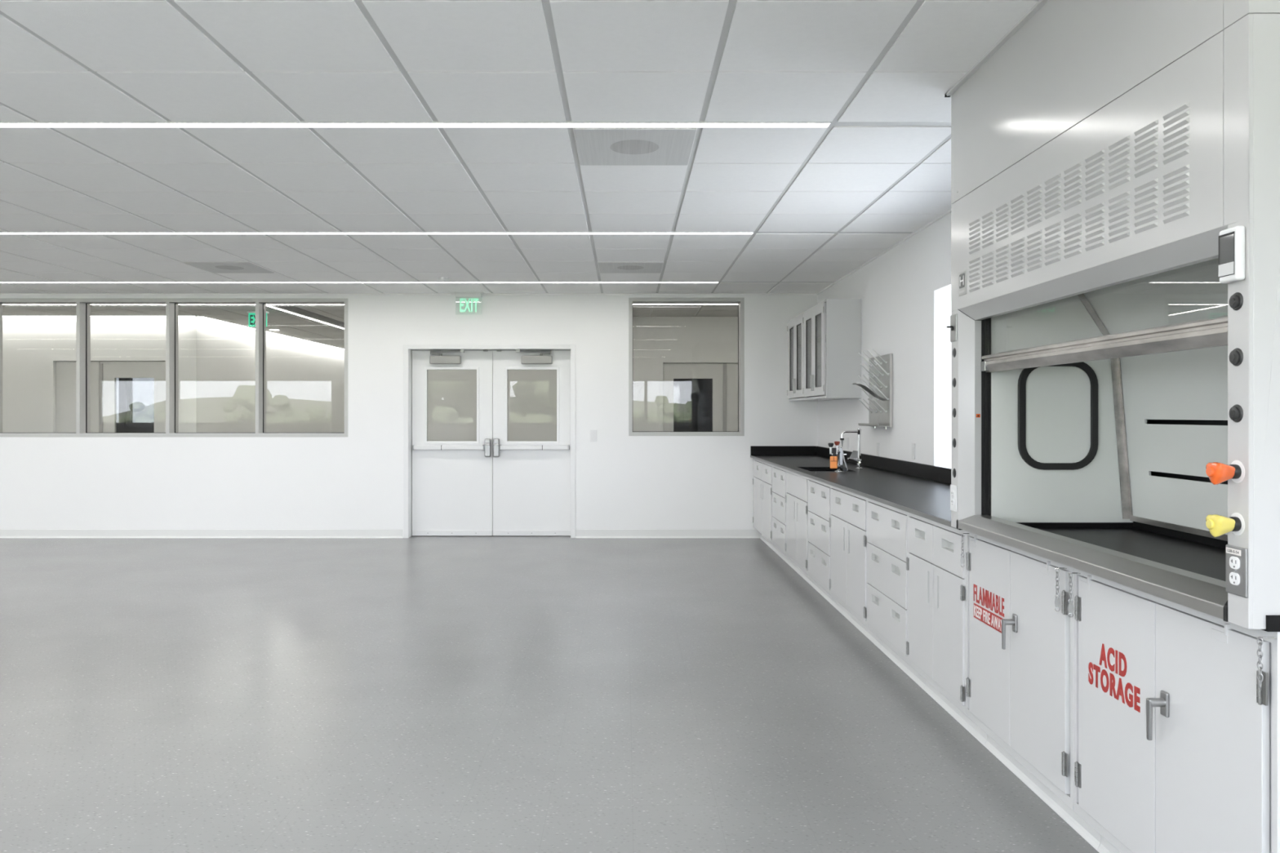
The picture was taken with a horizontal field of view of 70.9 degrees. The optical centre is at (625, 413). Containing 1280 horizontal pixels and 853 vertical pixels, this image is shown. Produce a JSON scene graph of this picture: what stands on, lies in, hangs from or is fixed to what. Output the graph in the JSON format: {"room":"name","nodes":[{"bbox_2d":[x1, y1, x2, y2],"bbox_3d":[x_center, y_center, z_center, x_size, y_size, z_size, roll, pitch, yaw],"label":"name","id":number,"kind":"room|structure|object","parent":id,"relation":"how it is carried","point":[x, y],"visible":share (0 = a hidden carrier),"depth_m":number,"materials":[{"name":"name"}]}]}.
{"room":"science laboratory","nodes":[
{"label":"science laboratory","id":0,"kind":"room"},
{"bbox_2d":[2,316,201,432],"bbox_3d":[-9.093,0.037,12.615,6.214,2.780,0.150,0,0,0],"label":"wall","id":1,"kind":"structure","parent":0,"point":[28,343],"depth_m":12.54,"materials":[{"name":"white paint"}]},
{"bbox_2d":[98,363,102,432],"bbox_3d":[-7.335,0.352,12.572,0.050,2.110,0.015,0,0,0],"label":"door frame","id":2,"kind":"structure","parent":1,"relation":"attached to","point":[100,365],"depth_m":12.57,"materials":[{"name":"grey paint"}]},
{"bbox_2d":[49,357,165,432],"bbox_3d":[-7.194,0.315,12.609,1.662,2.205,0.162,0,0,0],"label":"door","id":3,"kind":"structure","parent":1,"relation":"in","point":[62,370],"depth_m":12.58,"materials":[{"name":"white paint"}]},
{"bbox_2d":[116,377,154,432],"bbox_3d":[-9.168,0.033,17.900,6.064,2.770,0.200,0,0,0],"label":"wall","id":4,"kind":"structure","parent":0,"point":[123,427],"depth_m":17.80,"materials":[{"name":"grey paint"}]},
{"bbox_2d":[116,377,120,424],"bbox_3d":[-10.600,-0.282,17.900,1.200,1.000,0.100,0,0,0],"label":"window","id":5,"kind":"structure","parent":4,"relation":"in","point":[118,380],"depth_m":17.89,"materials":[{"name":"grey"}]},
{"bbox_2d":[126,377,154,424],"bbox_3d":[-9.300,-0.282,17.900,1.200,1.000,0.100,0,0,0],"label":"window","id":6,"kind":"structure","parent":4,"relation":"in","point":[140,391],"depth_m":17.89,"materials":[{"name":"grey"}]},
{"bbox_2d":[201,318,344,432],"bbox_3d":[-6.061,0.033,18.345,0.150,2.770,11.310,0,0,0],"label":"wall","id":7,"kind":"structure","parent":0,"point":[305,380],"depth_m":15.27,"materials":[{"name":"white paint"}]},
{"bbox_2d":[2,303,737,349],"bbox_3d":[-2.500,-1.403,17.328,15.400,0.100,13.745,0,0,0],"label":"ceiling","id":8,"kind":"structure","parent":0,"point":[288,324],"depth_m":11.98,"materials":[{"name":"grey tile"}]},
{"bbox_2d":[2,315,194,316],"bbox_3d":[-8.043,-1.351,12.480,4.114,0.006,0.060,0,0,0],"label":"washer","id":9,"kind":"object","parent":8,"relation":"attached to","point":[2,316],"visible":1,"depth_m":12.45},
{"bbox_2d":[246,311,268,326],"bbox_3d":[-4.870,-1.252,11.910,0.260,0.200,0.080,0,0,0],"label":"exit sign","id":10,"kind":"object","parent":8,"relation":"hanging from","point":[251,314],"visible":0.5,"depth_m":11.90,"materials":[{"name":"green plastic"}]},
{"bbox_2d":[199,316,344,350],"bbox_3d":[-5.926,-1.351,18.155,0.060,0.006,11.290,0,0,0],"label":"light","id":11,"kind":"object","parent":8,"relation":"attached to","point":[199,317],"visible":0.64,"depth_m":14.96,"materials":[{"name":"white plastic"}]},
{"bbox_2d":[266,305,344,328],"bbox_3d":[-4.478,-1.351,17.500,0.035,0.006,12.600,0,0,0],"label":"recessed light","id":12,"kind":"object","parent":8,"relation":"in","point":[266,305],"visible":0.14,"depth_m":12.45,"materials":[{"name":"white plastic"}]},
{"bbox_2d":[274,305,344,327],"bbox_3d":[-4.290,-1.353,17.525,0.220,0.006,12.550,0,0,0],"label":"trim","id":13,"kind":"structure","parent":8,"relation":"attached to","point":[293,308],"depth_m":12.26,"materials":[{"name":"white metal"}]},
{"bbox_2d":[0,294,817,537],"bbox_3d":[-3.900,-0.021,10.355,18.600,2.896,0.200,0,0,0],"label":"wall","id":14,"kind":"structure","parent":0,"point":[355,481],"depth_m":10.26,"materials":[{"name":"white paint"}]},
{"bbox_2d":[0,298,347,436],"bbox_3d":[-5.733,-0.525,10.355,5.134,1.580,0.208,0,0,0],"label":"window","id":15,"kind":"structure","parent":14,"relation":"in","point":[82,305],"depth_m":10.29,"materials":[{"name":"grey"}]},
{"bbox_2d":[0,529,759,537],"bbox_3d":[-5.835,1.369,10.247,14.729,0.098,0.016,0,0,0],"label":"baseboard","id":16,"kind":"structure","parent":14,"relation":"attached to","point":[3,533],"depth_m":10.25,"materials":[{"name":"white rubber"}]},
{"bbox_2d":[412,349,493,535],"bbox_3d":[-2.006,0.338,10.363,0.928,2.148,0.165,0,0,0],"label":"door","id":17,"kind":"structure","parent":14,"relation":"in","point":[452,481],"depth_m":10.40,"materials":[{"name":"white paint"}]},
{"bbox_2d":[0,208,951,294],"bbox_3d":[-5.505,-1.363,4.527,15.390,0.018,11.455,0,0,0],"label":"trim","id":18,"kind":"structure","parent":14,"relation":"attached to","point":[948,211],"depth_m":10.24,"materials":[{"name":"metal"}]},
{"bbox_2d":[403,344,575,537],"bbox_3d":[-1.551,0.314,10.350,1.955,2.210,0.214,0,0,0],"label":"trim","id":19,"kind":"structure","parent":14,"relation":"attached to","point":[407,348],"depth_m":10.24,"materials":[{"name":"white paint"}]},
{"bbox_2d":[493,349,570,535],"bbox_3d":[-1.084,0.338,10.363,0.904,2.148,0.165,0,0,0],"label":"door","id":20,"kind":"structure","parent":14,"relation":"in","point":[531,479],"depth_m":10.40,"materials":[{"name":"white paint"}]},
{"bbox_2d":[590,430,596,441],"bbox_3d":[-0.365,0.253,10.249,0.074,0.134,0.012,0,0,0],"label":"light switch","id":21,"kind":"object","parent":14,"relation":"attached to","point":[593,433],"visible":1,"depth_m":10.25,"materials":[{"name":"white plastic"}]},
{"bbox_2d":[628,297,744,435],"bbox_3d":[0.695,-0.534,10.355,1.316,1.576,0.208,0,0,0],"label":"window","id":22,"kind":"structure","parent":14,"relation":"in","point":[740,301],"depth_m":10.25,"materials":[{"name":"metal"},{"name":"painted metal"}]},
{"bbox_2d":[0,0,1039,293],"bbox_3d":[-5.505,-1.419,4.527,15.390,0.100,11.455,0,0,0],"label":"ceiling","id":23,"kind":"structure","parent":0,"point":[818,204],"depth_m":4.48,"materials":[{"name":"tile"}]},
{"bbox_2d":[183,262,274,273],"bbox_3d":[-3.695,-1.366,8.410,0.588,0.008,0.600,0,0,0],"label":"ceiling vent","id":24,"kind":"object","parent":23,"relation":"in","point":[213,267],"visible":1,"depth_m":8.37,"materials":[{"name":"white metal"}]},
{"bbox_2d":[0,281,718,283],"bbox_3d":[-5.972,-1.371,9.366,13.876,0.011,0.068,0,0,0],"label":"recessed light","id":25,"kind":"object","parent":23,"relation":"in","point":[0,282],"visible":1,"depth_m":9.36,"materials":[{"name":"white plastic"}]},
{"bbox_2d":[0,282,717,283],"bbox_3d":[-5.969,-1.371,9.366,13.862,0.007,0.060,0,0,0],"label":"diffuser","id":26,"kind":"object","parent":25,"relation":"attached to","point":[0,282],"depth_m":9.40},
{"bbox_2d":[0,231,753,234],"bbox_3d":[-5.972,-1.371,6.811,13.876,0.011,0.068,0,0,0],"label":"recessed light","id":27,"kind":"object","parent":23,"relation":"in","point":[9,232],"visible":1,"depth_m":6.81,"materials":[{"name":"white plastic"}]},
{"bbox_2d":[0,232,752,234],"bbox_3d":[-5.969,-1.371,6.811,13.862,0.007,0.060,0,0,0],"label":"diffuser","id":28,"kind":"object","parent":27,"relation":"attached to","point":[0,233],"depth_m":6.82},
{"bbox_2d":[0,120,831,127],"bbox_3d":[-5.972,-1.371,4.257,13.876,0.011,0.068,0,0,0],"label":"recessed light","id":29,"kind":"object","parent":23,"relation":"in","point":[36,123],"visible":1,"depth_m":4.25,"materials":[{"name":"white plastic"}]},
{"bbox_2d":[0,123,829,126],"bbox_3d":[-5.969,-1.371,4.257,13.862,0.007,0.060,0,0,0],"label":"diffuser","id":30,"kind":"object","parent":29,"relation":"attached to","point":[1,124],"depth_m":4.25,"materials":[{"name":"white plastic"}]},
{"bbox_2d":[438,276,448,280],"bbox_3d":[-1.830,-1.353,9.050,0.100,0.033,0.100,0,0,0],"label":"smoke detector","id":31,"kind":"object","parent":23,"relation":"attached to","point":[441,278],"visible":1,"depth_m":9.01,"materials":[{"name":"white plastic"}]},
{"bbox_2d":[448,292,484,311],"bbox_3d":[-1.792,-1.246,10.178,0.385,0.246,0.115,0,0,0],"label":"exit sign","id":32,"kind":"object","parent":23,"relation":"hanging from","point":[458,295],"visible":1,"depth_m":10.18,"materials":[{"name":"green plastic"}]},
{"bbox_2d":[598,262,662,273],"bbox_3d":[0.046,-1.366,8.410,0.588,0.008,0.600,0,0,0],"label":"ceiling vent","id":33,"kind":"object","parent":23,"relation":"in","point":[604,267],"visible":1,"depth_m":8.37,"materials":[{"name":"white metal"}]},
{"bbox_2d":[573,128,696,165],"bbox_3d":[0.046,-1.366,4.619,0.588,0.008,0.627,0,0,0],"label":"ceiling vent","id":34,"kind":"object","parent":23,"relation":"in","point":[595,146],"visible":1,"depth_m":4.58,"materials":[{"name":"white metal"}]},
{"bbox_2d":[0,535,1098,852],"bbox_3d":[-5.455,1.468,4.478,15.890,0.100,11.955,0,0,0],"label":"floor","id":35,"kind":"structure","parent":0,"point":[414,694],"depth_m":4.35,"materials":[{"name":"plastic"}]},
{"bbox_2d":[752,458,781,556],"bbox_3d":[1.800,0.958,9.567,0.730,0.920,1.342,0,0,0],"label":"base cabinet","id":36,"kind":"object","parent":35,"relation":"on","point":[762,471],"visible":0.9,"depth_m":9.47,"materials":[{"name":"white metal"}]},
{"bbox_2d":[772,465,796,570],"bbox_3d":[1.805,0.958,8.505,0.720,0.920,0.783,0,0,0],"label":"base cabinet","id":37,"kind":"object","parent":35,"relation":"on","point":[779,492],"visible":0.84,"depth_m":8.46,"materials":[{"name":"white metal"}]},
{"bbox_2d":[785,470,819,591],"bbox_3d":[1.800,0.958,7.633,0.730,0.920,0.960,0,0,0],"label":"base cabinet","id":38,"kind":"object","parent":35,"relation":"on","point":[797,485],"visible":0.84,"depth_m":7.58,"materials":[{"name":"white metal"}]},
{"bbox_2d":[808,477,843,613],"bbox_3d":[1.805,0.958,6.758,0.720,0.920,0.790,0,0,0],"label":"base cabinet","id":39,"kind":"object","parent":35,"relation":"on","point":[819,492],"visible":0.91,"depth_m":6.71,"materials":[{"name":"white metal"}]},
{"bbox_2d":[828,485,882,648],"bbox_3d":[1.800,0.958,5.885,0.730,0.920,0.957,0,0,0],"label":"base cabinet","id":40,"kind":"object","parent":35,"relation":"on","point":[847,521],"visible":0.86,"depth_m":5.83,"materials":[{"name":"white metal"}]},
{"bbox_2d":[866,497,925,688],"bbox_3d":[1.805,0.958,5.013,0.720,0.920,0.787,0,0,0],"label":"base cabinet","id":41,"kind":"object","parent":35,"relation":"on","point":[887,552],"visible":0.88,"depth_m":4.97,"materials":[{"name":"white metal"}]},
{"bbox_2d":[906,512,987,746],"bbox_3d":[1.800,0.958,4.227,0.730,0.920,0.784,0,0,0],"label":"base cabinet","id":42,"kind":"object","parent":35,"relation":"on","point":[936,643],"visible":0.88,"depth_m":4.17,"materials":[{"name":"white metal"}]},
{"bbox_2d":[750,445,961,529],"bbox_3d":[1.804,0.432,7.045,0.768,0.128,6.417,0,0,0],"label":"countertop","id":43,"kind":"structure","parent":42,"relation":"on","point":[922,490],"depth_m":6.52,"materials":[{"name":"black stone"}]},
{"bbox_2d":[808,470,841,471],"bbox_3d":[1.702,0.613,7.660,0.395,0.230,0.628,0,0,0],"label":"sink","id":44,"kind":"object","parent":43,"relation":"in","point":[808,470],"visible":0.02,"depth_m":7.96,"materials":[{"name":"black plastic"}]},
{"bbox_2d":[827,440,848,471],"bbox_3d":[1.719,0.347,7.279,0.158,0.249,0.069,0,0,0],"label":"eyewash station","id":45,"kind":"object","parent":43,"relation":"on","point":[836,462],"visible":1,"depth_m":7.26,"materials":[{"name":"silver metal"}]},
{"bbox_2d":[840,428,863,468],"bbox_3d":[1.944,0.299,7.668,0.199,0.344,0.206,0,0,0],"label":"gooseneck faucet","id":46,"kind":"object","parent":43,"relation":"on","point":[855,455],"visible":1,"depth_m":7.73,"materials":[{"name":"silver metal"}]},
{"bbox_2d":[965,531,1101,850],"bbox_3d":[1.780,0.952,3.376,0.770,0.932,0.918,0,0,0],"label":"storage cabinet","id":47,"kind":"object","parent":35,"relation":"on","point":[1020,649],"visible":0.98,"depth_m":3.28,"materials":[{"name":"white painted metal"},{"name":"red vinyl"}]},
{"bbox_2d":[960,533,969,567],"bbox_3d":[1.431,0.577,3.793,0.037,0.146,0.016,0,0,34],"label":"chain","id":48,"kind":"object","parent":47,"relation":"hanging from","point":[962,560],"visible":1,"depth_m":3.80,"materials":[{"name":"silver metal"}]},
{"bbox_2d":[1054,568,1066,611],"bbox_3d":[1.431,0.580,2.959,0.037,0.146,0.016,0,0,34],"label":"chain","id":49,"kind":"object","parent":47,"relation":"hanging from","point":[1057,602],"visible":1,"depth_m":2.96,"materials":[{"name":"silver metal"}]},
{"bbox_2d":[1073,568,1279,852],"bbox_3d":[1.780,0.952,2.459,0.770,0.932,0.915,0,0,0],"label":"storage cabinet","id":50,"kind":"object","parent":35,"relation":"on","point":[1176,735],"visible":0.97,"depth_m":2.39,"materials":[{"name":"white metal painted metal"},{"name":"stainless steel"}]},
{"bbox_2d":[1067,572,1080,617],"bbox_3d":[1.431,0.580,2.870,0.037,0.146,0.016,0,0,34],"label":"chain","id":51,"kind":"object","parent":50,"relation":"hanging from","point":[1070,607],"visible":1,"depth_m":2.88,"materials":[{"name":"silver metal"}]},
{"bbox_2d":[946,0,1279,631],"bbox_3d":[1.747,-0.441,2.916,0.847,1.851,1.837,0,0,0],"label":"fume hood","id":52,"kind":"object","parent":50,"relation":"on","point":[1114,326],"visible":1,"depth_m":2.92,"materials":[{"name":"white metal"}]},
{"bbox_2d":[946,313,956,342],"bbox_3d":[1.373,-0.362,3.799,0.030,0.114,0.069,0,0,0],"label":"switch plate","id":53,"kind":"object","parent":52,"relation":"attached to","point":[953,326],"depth_m":3.79,"materials":[{"name":"grey metal"}]},
{"bbox_2d":[950,484,956,511],"bbox_3d":[1.386,0.356,3.799,0.006,0.110,0.069,0,0,0],"label":"outlet plate","id":54,"kind":"object","parent":52,"relation":"attached to","point":[953,487],"depth_m":3.79,"materials":[{"name":"white plastic"}]},
{"bbox_2d":[1016,521,1279,631],"bbox_3d":[1.796,0.462,2.914,0.739,0.045,1.835,0,0,0],"label":"countertop","id":55,"kind":"structure","parent":52,"relation":"on","point":[1196,553],"depth_m":3.24,"materials":[{"name":"black plastic"}]},
{"bbox_2d":[1219,226,1244,284],"bbox_3d":[1.377,-0.360,2.042,0.022,0.122,0.065,0,0,0],"label":"monitor","id":56,"kind":"object","parent":52,"relation":"on","point":[1232,239],"depth_m":2.03,"materials":[{"name":"white plastic"}]},
{"bbox_2d":[1229,572,1239,585],"bbox_3d":[1.382,0.374,2.041,0.004,0.028,0.033,0,0,0],"label":"receptacle","id":57,"kind":"object","parent":52,"relation":"attached to","point":[1234,577],"depth_m":2.04,"materials":[{"name":"white plastic"}]},
{"bbox_2d":[1229,556,1239,569],"bbox_3d":[1.382,0.339,2.041,0.004,0.028,0.033,0,0,0],"label":"receptacle","id":58,"kind":"object","parent":52,"relation":"attached to","point":[1234,562],"depth_m":2.04,"materials":[{"name":"white plastic"}]},
{"bbox_2d":[1226,544,1247,598],"bbox_3d":[1.386,0.356,2.039,0.006,0.110,0.069,0,0,0],"label":"outlet plate","id":59,"kind":"object","parent":52,"relation":"attached to","point":[1236,554],"depth_m":2.03,"materials":[{"name":"metal"}]},
{"bbox_2d":[1256,636,1276,688],"bbox_3d":[1.430,0.556,2.006,0.038,0.117,0.016,0,0,31],"label":"chain","id":60,"kind":"object","parent":50,"relation":"hanging from","point":[1260,668],"visible":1,"depth_m":2.01,"materials":[{"name":"silver metal"}]},
{"bbox_2d":[427,316,737,440],"bbox_3d":[1.000,0.037,12.615,8.400,2.780,0.150,0,0,0],"label":"wall","id":61,"kind":"structure","parent":0,"point":[451,393],"depth_m":12.54,"materials":[{"name":"white paint"}]},
{"bbox_2d":[659,359,737,431],"bbox_3d":[1.421,0.328,12.609,1.898,2.180,0.162,0,0,0],"label":"door","id":62,"kind":"structure","parent":61,"relation":"in","point":[669,369],"depth_m":12.58,"materials":[{"name":"white paint"}]},
{"bbox_2d":[723,363,726,431],"bbox_3d":[1.389,0.352,12.572,0.050,2.110,0.015,0,0,0],"label":"door frame","id":63,"kind":"structure","parent":61,"relation":"attached to","point":[724,364],"depth_m":12.57,"materials":[{"name":"grey paint"}]},
{"bbox_2d":[673,378,712,431],"bbox_3d":[1.075,0.033,16.100,8.250,2.770,0.200,0,0,0],"label":"wall","id":64,"kind":"structure","parent":0,"point":[692,397],"depth_m":16.00,"materials":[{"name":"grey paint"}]},
{"bbox_2d":[817,213,951,468],"bbox_3d":[2.340,-0.025,4.527,0.300,2.886,11.455,0,0,0],"label":"wall","id":65,"kind":"structure","parent":0,"point":[904,293],"depth_m":6.95,"materials":[{"name":"white paint"}]},
{"bbox_2d":[786,298,861,400],"bbox_3d":[2.010,-0.605,9.295,0.357,0.924,1.900,0,0,0],"label":"upper cabinet","id":66,"kind":"object","parent":65,"relation":"attached to","point":[824,340],"visible":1,"depth_m":8.35,"materials":[{"name":"white painted metal"},{"name":"glass"}]},
{"bbox_2d":[846,436,848,449],"bbox_3d":[2.185,0.290,8.850,0.010,0.120,0.072,0,0,0],"label":"wall outlet","id":67,"kind":"object","parent":65,"relation":"attached to","point":[847,438],"visible":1,"depth_m":8.83,"materials":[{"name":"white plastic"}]},
{"bbox_2d":[852,348,893,429],"bbox_3d":[2.047,-0.205,7.685,0.284,0.666,0.640,0,0,0],"label":"drying rack","id":68,"kind":"object","parent":65,"relation":"attached to","point":[880,389],"visible":1,"depth_m":7.57,"materials":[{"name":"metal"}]},
{"bbox_2d":[876,442,879,456],"bbox_3d":[2.185,0.307,7.790,0.010,0.120,0.072,0,0,0],"label":"wall outlet","id":69,"kind":"object","parent":65,"relation":"attached to","point":[877,443],"visible":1,"depth_m":7.77,"materials":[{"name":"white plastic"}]},
{"bbox_2d":[816,446,951,484],"bbox_3d":[2.178,0.420,7.034,0.020,0.103,6.395,0,0,0],"label":"backsplash","id":70,"kind":"structure","parent":65,"relation":"attached to","point":[941,474],"depth_m":7.06,"materials":[{"name":"black plastic"}]},
{"bbox_2d":[944,0,1048,97],"bbox_3d":[1.779,-1.362,2.902,0.822,0.011,1.904,0,0,0],"label":"trim","id":71,"kind":"structure","parent":65,"relation":"attached to","point":[1040,3],"depth_m":3.32,"materials":[{"name":"silver metal"}]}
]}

